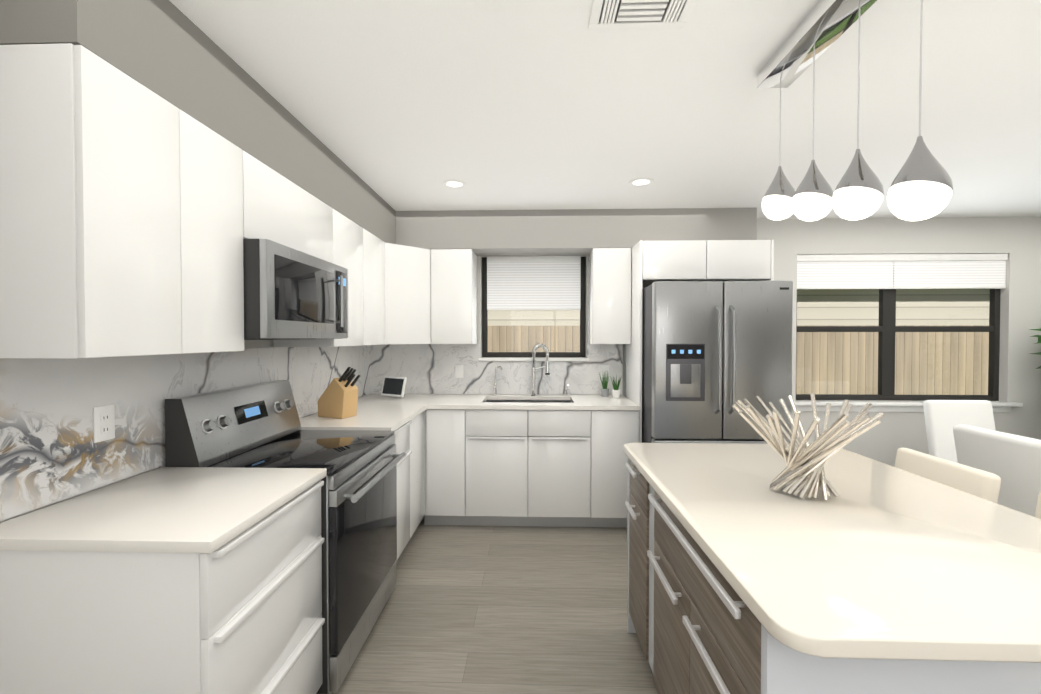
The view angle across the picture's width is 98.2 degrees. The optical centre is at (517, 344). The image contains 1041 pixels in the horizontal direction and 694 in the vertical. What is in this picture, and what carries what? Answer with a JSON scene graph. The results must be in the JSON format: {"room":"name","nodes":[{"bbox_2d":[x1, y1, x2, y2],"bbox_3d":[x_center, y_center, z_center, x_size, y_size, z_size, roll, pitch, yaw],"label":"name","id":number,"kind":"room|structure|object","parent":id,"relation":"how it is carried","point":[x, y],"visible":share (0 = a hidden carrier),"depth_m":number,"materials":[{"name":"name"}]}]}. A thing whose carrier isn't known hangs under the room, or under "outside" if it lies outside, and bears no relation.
{"room":"kitchen","nodes":[
{"label":"kitchen","id":0,"kind":"room"},
{"bbox_2d":[0,340,368,522],"bbox_3d":[-1.502,0.198,0.383,0.150,2.440,7.520,0,1,2],"label":"wall","id":1,"kind":"structure","parent":0,"point":[257,343],"depth_m":2.26,"materials":[{"name":"white paint"}]},
{"bbox_2d":[0,43,191,358],"bbox_3d":[-1.217,-0.349,1.249,0.336,0.758,0.307,0,1,2],"label":"upper cabinet","id":2,"kind":"object","parent":1,"relation":"attached to","point":[134,213],"depth_m":1.10,"materials":[{"name":"white paint"}]},
{"bbox_2d":[0,345,371,520],"bbox_3d":[-1.352,0.448,2.553,0.011,0.872,2.879,0,1,2],"label":"backsplash","id":3,"kind":"structure","parent":1,"relation":"attached to","point":[51,451],"depth_m":1.52,"materials":[{"name":"stone"}]},
{"bbox_2d":[93,404,114,442],"bbox_3d":[-1.375,0.261,1.501,0.008,0.116,0.072,0,1,2],"label":"electrical outlet","id":4,"kind":"object","parent":3,"relation":"attached to","point":[103,423],"visible":1,"depth_m":1.50,"materials":[{"name":"white plastic"}]},
{"bbox_2d":[188,115,247,352],"bbox_3d":[-1.207,-0.354,1.555,0.336,0.758,0.305,0,1,2],"label":"upper cabinet","id":5,"kind":"object","parent":1,"relation":"attached to","point":[217,167],"depth_m":1.55,"materials":[{"name":"white paint"}]},
{"bbox_2d":[248,154,335,263],"bbox_3d":[-1.190,-0.578,2.087,0.336,0.328,0.760,0,1,2],"label":"upper cabinet","id":6,"kind":"object","parent":1,"relation":"attached to","point":[280,211],"depth_m":2.01,"materials":[{"name":"white paint"}]},
{"bbox_2d":[243,239,347,339],"bbox_3d":[-1.125,-0.217,2.091,0.462,0.384,0.754,0,1,2],"label":"microwave","id":7,"kind":"object","parent":6,"relation":"attached to","point":[291,293],"visible":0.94,"depth_m":1.88,"materials":[{"name":"grey metal"}]},
{"bbox_2d":[273,211,367,346],"bbox_3d":[-1.171,-0.372,2.694,0.336,0.758,0.442,0,1,2],"label":"upper cabinet","id":8,"kind":"object","parent":1,"relation":"attached to","point":[351,239],"depth_m":2.73,"materials":[{"name":"white paint"}]},
{"bbox_2d":[368,231,387,344],"bbox_3d":[-1.157,-0.380,3.139,0.336,0.758,0.450,0,1,2],"label":"upper cabinet","id":9,"kind":"object","parent":1,"relation":"attached to","point":[377,248],"depth_m":3.17,"materials":[{"name":"white paint"}]},
{"bbox_2d":[388,243,431,343],"bbox_3d":[-0.848,-0.385,3.489,0.289,0.755,0.289,0,1,2],"label":"upper cabinet","id":10,"kind":"object","parent":1,"relation":"attached to","point":[409,268],"depth_m":3.49,"materials":[{"name":"white paint"}]},
{"bbox_2d":[330,517,657,693],"bbox_3d":[1.871,1.470,0.296,6.900,0.100,7.520,0,1,2],"label":"floor","id":11,"kind":"structure","parent":0,"point":[503,610],"depth_m":2.28,"materials":[{"name":"wood"}]},
{"bbox_2d":[0,480,324,693],"bbox_3d":[-1.073,0.952,1.426,0.637,0.896,0.608,0,1,2],"label":"base cabinet","id":12,"kind":"object","parent":11,"relation":"on","point":[241,613],"depth_m":1.12,"materials":[{"name":"white paint"}]},
{"bbox_2d":[0,467,326,552],"bbox_3d":[-1.056,0.487,1.412,0.644,0.030,0.617,0,1,2],"label":"countertop","id":13,"kind":"structure","parent":12,"relation":"on","point":[185,510],"depth_m":1.28,"materials":[{"name":"white stone"}]},
{"bbox_2d":[165,380,405,693],"bbox_3d":[-0.978,0.796,2.111,0.728,1.190,0.768,0,1,2],"label":"range","id":14,"kind":"object","parent":11,"relation":"on","point":[258,425],"visible":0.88,"depth_m":1.94,"materials":[{"name":"silver metal"}]},
{"bbox_2d":[394,419,411,560],"bbox_3d":[-1.031,0.931,2.733,0.637,0.896,0.457,0,1,2],"label":"base cabinet","id":15,"kind":"object","parent":11,"relation":"on","point":[403,435],"depth_m":2.82,"materials":[{"name":"white paint"}]},
{"bbox_2d":[412,411,423,534],"bbox_3d":[-1.017,0.924,3.165,0.637,0.896,0.406,0,1,2],"label":"base cabinet","id":16,"kind":"object","parent":11,"relation":"on","point":[418,421],"depth_m":3.14,"materials":[{"name":"white paint"}]},
{"bbox_2d":[300,402,427,430],"bbox_3d":[-1.007,0.463,2.909,0.646,0.030,0.827,0,1,2],"label":"countertop","id":17,"kind":"structure","parent":16,"relation":"on","point":[388,416],"depth_m":2.76,"materials":[{"name":"white stone"}]},
{"bbox_2d":[318,367,359,418],"bbox_3d":[-1.105,0.289,2.822,0.262,0.318,0.126,0,1,22],"label":"knife block","id":18,"kind":"object","parent":17,"relation":"on","point":[338,398],"visible":1,"depth_m":2.77,"materials":[{"name":"brown wood"}]},
{"bbox_2d":[428,409,487,525],"bbox_3d":[-0.485,0.916,3.653,0.363,0.896,0.638,0,1,2],"label":"base cabinet","id":19,"kind":"object","parent":11,"relation":"on","point":[452,433],"depth_m":3.33,"materials":[{"name":"white paint"}]},
{"bbox_2d":[476,421,531,525],"bbox_3d":[-0.146,1.035,3.644,0.460,0.659,0.638,0,1,2],"label":"base cabinet","id":20,"kind":"object","parent":11,"relation":"on","point":[502,446],"depth_m":3.32,"materials":[{"name":"white paint"}]},
{"bbox_2d":[528,425,591,526],"bbox_3d":[0.312,1.035,3.629,0.458,0.659,0.638,0,1,2],"label":"base cabinet","id":21,"kind":"object","parent":11,"relation":"on","point":[559,463],"depth_m":3.31,"materials":[{"name":"white paint"}]},
{"bbox_2d":[572,410,638,527],"bbox_3d":[0.686,0.917,3.615,0.418,0.896,0.638,0,1,2],"label":"base cabinet","id":22,"kind":"object","parent":11,"relation":"on","point":[608,431],"depth_m":3.30,"materials":[{"name":"white paint"}]},
{"bbox_2d":[357,394,639,409],"bbox_3d":[-0.206,0.545,3.621,2.202,0.218,0.644,0,1,2],"label":"countertop","id":23,"kind":"structure","parent":22,"relation":"on","point":[435,401],"depth_m":3.52,"materials":[{"name":"white stone"}]},
{"bbox_2d":[381,376,406,397],"bbox_3d":[-1.006,0.345,3.690,0.240,0.172,0.077,1,1,30],"label":"tablet","id":24,"kind":"object","parent":23,"relation":"on","point":[393,386],"visible":0.98,"depth_m":3.67,"materials":[{"name":"white plastic"}]},
{"bbox_2d":[490,366,502,394],"bbox_3d":[-0.188,0.304,3.861,0.120,0.255,0.088,0,1,2],"label":"filter faucet","id":25,"kind":"object","parent":23,"relation":"on","point":[495,383],"visible":1,"depth_m":3.88,"materials":[{"name":"silver metal"}]},
{"bbox_2d":[530,343,549,395],"bbox_3d":[0.187,0.209,3.827,0.170,0.447,0.167,0,1,2],"label":"faucet","id":26,"kind":"object","parent":23,"relation":"on","point":[547,361],"visible":1,"depth_m":3.82,"materials":[{"name":"silver metal"}]},
{"bbox_2d":[565,384,569,395],"bbox_3d":[0.424,0.380,3.846,0.039,0.103,0.081,0,1,2],"label":"soap dispenser","id":27,"kind":"object","parent":23,"relation":"on","point":[567,391],"visible":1,"depth_m":3.85,"materials":[{"name":"silver metal"}]},
{"bbox_2d":[599,371,608,396],"bbox_3d":[0.729,0.324,3.804,0.084,0.217,0.095,0,1,2],"label":"potted plant","id":28,"kind":"object","parent":23,"relation":"on","point":[604,391],"visible":1,"depth_m":3.78,"materials":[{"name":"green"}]},
{"bbox_2d":[610,376,620,397],"bbox_3d":[0.809,0.340,3.716,0.083,0.188,0.087,0,1,2],"label":"potted plant","id":29,"kind":"object","parent":23,"relation":"on","point":[615,391],"visible":1,"depth_m":3.70,"materials":[{"name":"white"}]},
{"bbox_2d":[623,240,773,442],"bbox_3d":[1.378,0.299,3.593,0.959,2.131,0.617,0,1,2],"label":"surround","id":30,"kind":"object","parent":11,"relation":"on","point":[708,260],"visible":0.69,"depth_m":3.28,"materials":[{"name":"white paint"}]},
{"bbox_2d":[642,281,792,443],"bbox_3d":[1.371,0.470,3.398,0.902,1.800,0.960,0,1,2],"label":"fridge","id":31,"kind":"object","parent":11,"relation":"on","point":[713,352],"visible":0.69,"depth_m":2.98,"materials":[{"name":"grey metal"}]},
{"bbox_2d":[625,458,1040,693],"bbox_3d":[0.854,0.962,1.531,0.753,0.873,1.300,0,1,2],"label":"kitchen island","id":32,"kind":"object","parent":11,"relation":"on","point":[695,624],"visible":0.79,"depth_m":1.12,"materials":[{"name":"white"}]},
{"bbox_2d":[624,443,1040,662],"bbox_3d":[0.987,0.507,1.477,1.004,0.032,1.444,0,1,2],"label":"island countertop","id":33,"kind":"structure","parent":32,"relation":"on","point":[875,559],"depth_m":1.08,"materials":[{"name":"beige stone"}]},
{"bbox_2d":[732,393,883,501],"bbox_3d":[0.940,0.333,1.496,0.416,0.308,0.445,0,1,2],"label":"sculpture","id":34,"kind":"object","parent":33,"relation":"on","point":[805,462],"visible":0.98,"depth_m":1.45,"materials":[{"name":"white wood"}]},
{"bbox_2d":[894,448,1000,503],"bbox_3d":[1.540,0.933,1.879,0.497,0.925,0.442,0,1,2],"label":"stool","id":35,"kind":"object","parent":11,"relation":"on","point":[974,481],"visible":0.12,"depth_m":1.80,"materials":[{"name":"beige leather"}]},
{"bbox_2d":[923,400,995,462],"bbox_3d":[3.138,0.888,2.990,0.460,0.980,0.565,0,1,2],"label":"dining chair","id":36,"kind":"object","parent":11,"relation":"on","point":[943,418],"visible":0.25,"depth_m":3.18,"materials":[{"name":"white leather"}]},
{"bbox_2d":[953,424,1040,516],"bbox_3d":[2.528,0.901,2.127,0.565,0.980,0.460,0,1,2],"label":"dining chair","id":37,"kind":"object","parent":11,"relation":"on","point":[1012,462],"visible":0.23,"depth_m":2.09,"materials":[{"name":"white leather"}]},
{"bbox_2d":[1035,492,1040,518],"bbox_3d":[1.521,0.943,1.299,0.497,0.925,0.442,0,1,2],"label":"stool","id":38,"kind":"object","parent":11,"relation":"on","point":[1038,512],"depth_m":1.48,"materials":[{"name":"beige leather"}]},
{"bbox_2d":[169,0,1040,218],"bbox_3d":[1.871,-1.070,0.255,6.900,0.100,7.520,0,1,2],"label":"ceiling","id":39,"kind":"structure","parent":0,"point":[404,105],"depth_m":1.91,"materials":[{"name":"white paint"}]},
{"bbox_2d":[0,0,756,255],"bbox_3d":[0.236,-0.903,2.481,3.190,0.304,2.880,0,1,2],"label":"soffit beam","id":40,"kind":"structure","parent":39,"relation":"attached to","point":[170,52],"depth_m":1.99,"materials":[{"name":"grey paint"}]},
{"bbox_2d":[442,180,466,188],"bbox_3d":[-0.418,-1.061,2.980,0.160,0.003,0.160,0,1,2],"label":"recessed light","id":41,"kind":"object","parent":39,"relation":"in","point":[456,184],"visible":1,"depth_m":2.98,"materials":[{"name":"white"}]},
{"bbox_2d":[628,178,653,186],"bbox_3d":[0.802,-1.060,2.941,0.160,0.003,0.160,0,1,2],"label":"recessed light","id":42,"kind":"object","parent":39,"relation":"in","point":[638,182],"visible":1,"depth_m":2.94,"materials":[{"name":"white plastic"}]},
{"bbox_2d":[588,0,696,29],"bbox_3d":[0.380,-1.031,1.319,0.310,0.010,0.310,0,1,2],"label":"ceiling vent","id":43,"kind":"object","parent":39,"relation":"in","point":[630,14],"visible":1,"depth_m":1.40,"materials":[{"name":"white metal"}]},
{"bbox_2d":[757,0,952,220],"bbox_3d":[0.965,-0.669,1.321,0.120,0.734,0.840,0,1,2],"label":"pendant light","id":44,"kind":"object","parent":39,"relation":"hanging from","point":[921,187],"visible":1,"depth_m":1.32,"materials":[{"name":"silver metal"}]},
{"bbox_2d":[477,217,1040,466],"bbox_3d":[1.989,0.141,3.958,6.600,2.440,0.150,0,1,2],"label":"wall","id":45,"kind":"structure","parent":0,"point":[1017,240],"depth_m":3.83,"materials":[{"name":"grey paint"}]},
{"bbox_2d":[432,249,476,343],"bbox_3d":[-0.533,-0.390,3.773,0.344,0.758,0.336,0,1,2],"label":"upper cabinet","id":46,"kind":"object","parent":45,"relation":"attached to","point":[454,271],"depth_m":3.61,"materials":[{"name":"white paint"}]},
{"bbox_2d":[372,344,622,394],"bbox_3d":[-0.188,0.209,3.947,2.188,0.440,0.011,0,1,2],"label":"backsplash","id":47,"kind":"structure","parent":45,"relation":"attached to","point":[427,368],"depth_m":3.95,"materials":[{"name":"stone"}]},
{"bbox_2d":[455,365,462,377],"bbox_3d":[-0.513,0.231,3.948,0.072,0.116,0.008,0,1,2],"label":"electrical outlet","id":48,"kind":"object","parent":47,"relation":"attached to","point":[459,370],"depth_m":3.95,"materials":[{"name":"white plastic"}]},
{"bbox_2d":[601,365,608,377],"bbox_3d":[0.757,0.232,3.908,0.072,0.116,0.008,0,1,2],"label":"electrical outlet","id":49,"kind":"object","parent":47,"relation":"attached to","point":[604,368],"depth_m":3.91,"materials":[{"name":"white plastic"}]},
{"bbox_2d":[479,257,588,360],"bbox_3d":[0.139,-0.320,3.980,0.960,0.920,0.150,0,1,2],"label":"window","id":50,"kind":"structure","parent":45,"relation":"in","point":[582,345],"depth_m":4.01,"materials":[{"name":"brown metal"}]},
{"bbox_2d":[487,256,580,309],"bbox_3d":[0.139,-0.542,3.968,0.820,0.470,0.050,0,1,2],"label":"blinds","id":51,"kind":"object","parent":50,"relation":"attached to","point":[533,282],"visible":0.94,"depth_m":3.96,"materials":[{"name":"white fabric"}]},
{"bbox_2d":[588,248,630,343],"bbox_3d":[0.749,-0.389,3.732,0.301,0.758,0.336,0,1,2],"label":"upper cabinet","id":52,"kind":"object","parent":45,"relation":"attached to","point":[609,269],"depth_m":3.56,"materials":[{"name":"white paint"}]},
{"bbox_2d":[797,253,1007,288],"bbox_3d":[3.267,-0.628,3.867,1.752,0.295,0.050,0,1,2],"label":"window blind","id":53,"kind":"object","parent":45,"relation":"attached to","point":[903,271],"visible":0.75,"depth_m":3.85,"materials":[{"name":"white fabric"}]},
{"bbox_2d":[794,289,1022,411],"bbox_3d":[3.267,-0.105,3.871,1.900,1.345,0.175,0,1,2],"label":"window","id":54,"kind":"structure","parent":45,"relation":"in","point":[887,329],"depth_m":3.91,"materials":[{"name":"brown metal"}]},
{"bbox_2d":[1029,329,1040,368],"bbox_3d":[4.462,0.500,3.345,0.905,1.742,0.838,0,1,2],"label":"potted plant","id":55,"kind":"object","parent":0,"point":[1039,341],"visible":1,"depth_m":3.64,"materials":[{"name":"green plant"}]},
{"label":"outside","id":56,"kind":"structure","parent":0,"visible":0},
{"bbox_3d":[2.880,1.335,9.948,20.000,0.100,11.820,0,1,2],"label":"ground","id":57,"kind":"structure","parent":56,"visible":0},
{"bbox_2d":[488,325,988,394],"bbox_3d":[2.830,0.475,8.374,18.000,1.670,0.060,0,1,2],"label":"fence","id":58,"kind":"object","parent":57,"relation":"on","point":[842,386],"depth_m":8.23,"materials":[{"name":"brown wood"}]},
{"bbox_2d":[488,289,989,325],"bbox_3d":[2.989,-0.320,13.330,20.000,3.100,4.000,0,1,2],"label":"house","id":59,"kind":"structure","parent":57,"relation":"on","point":[942,296],"depth_m":11.63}
]}

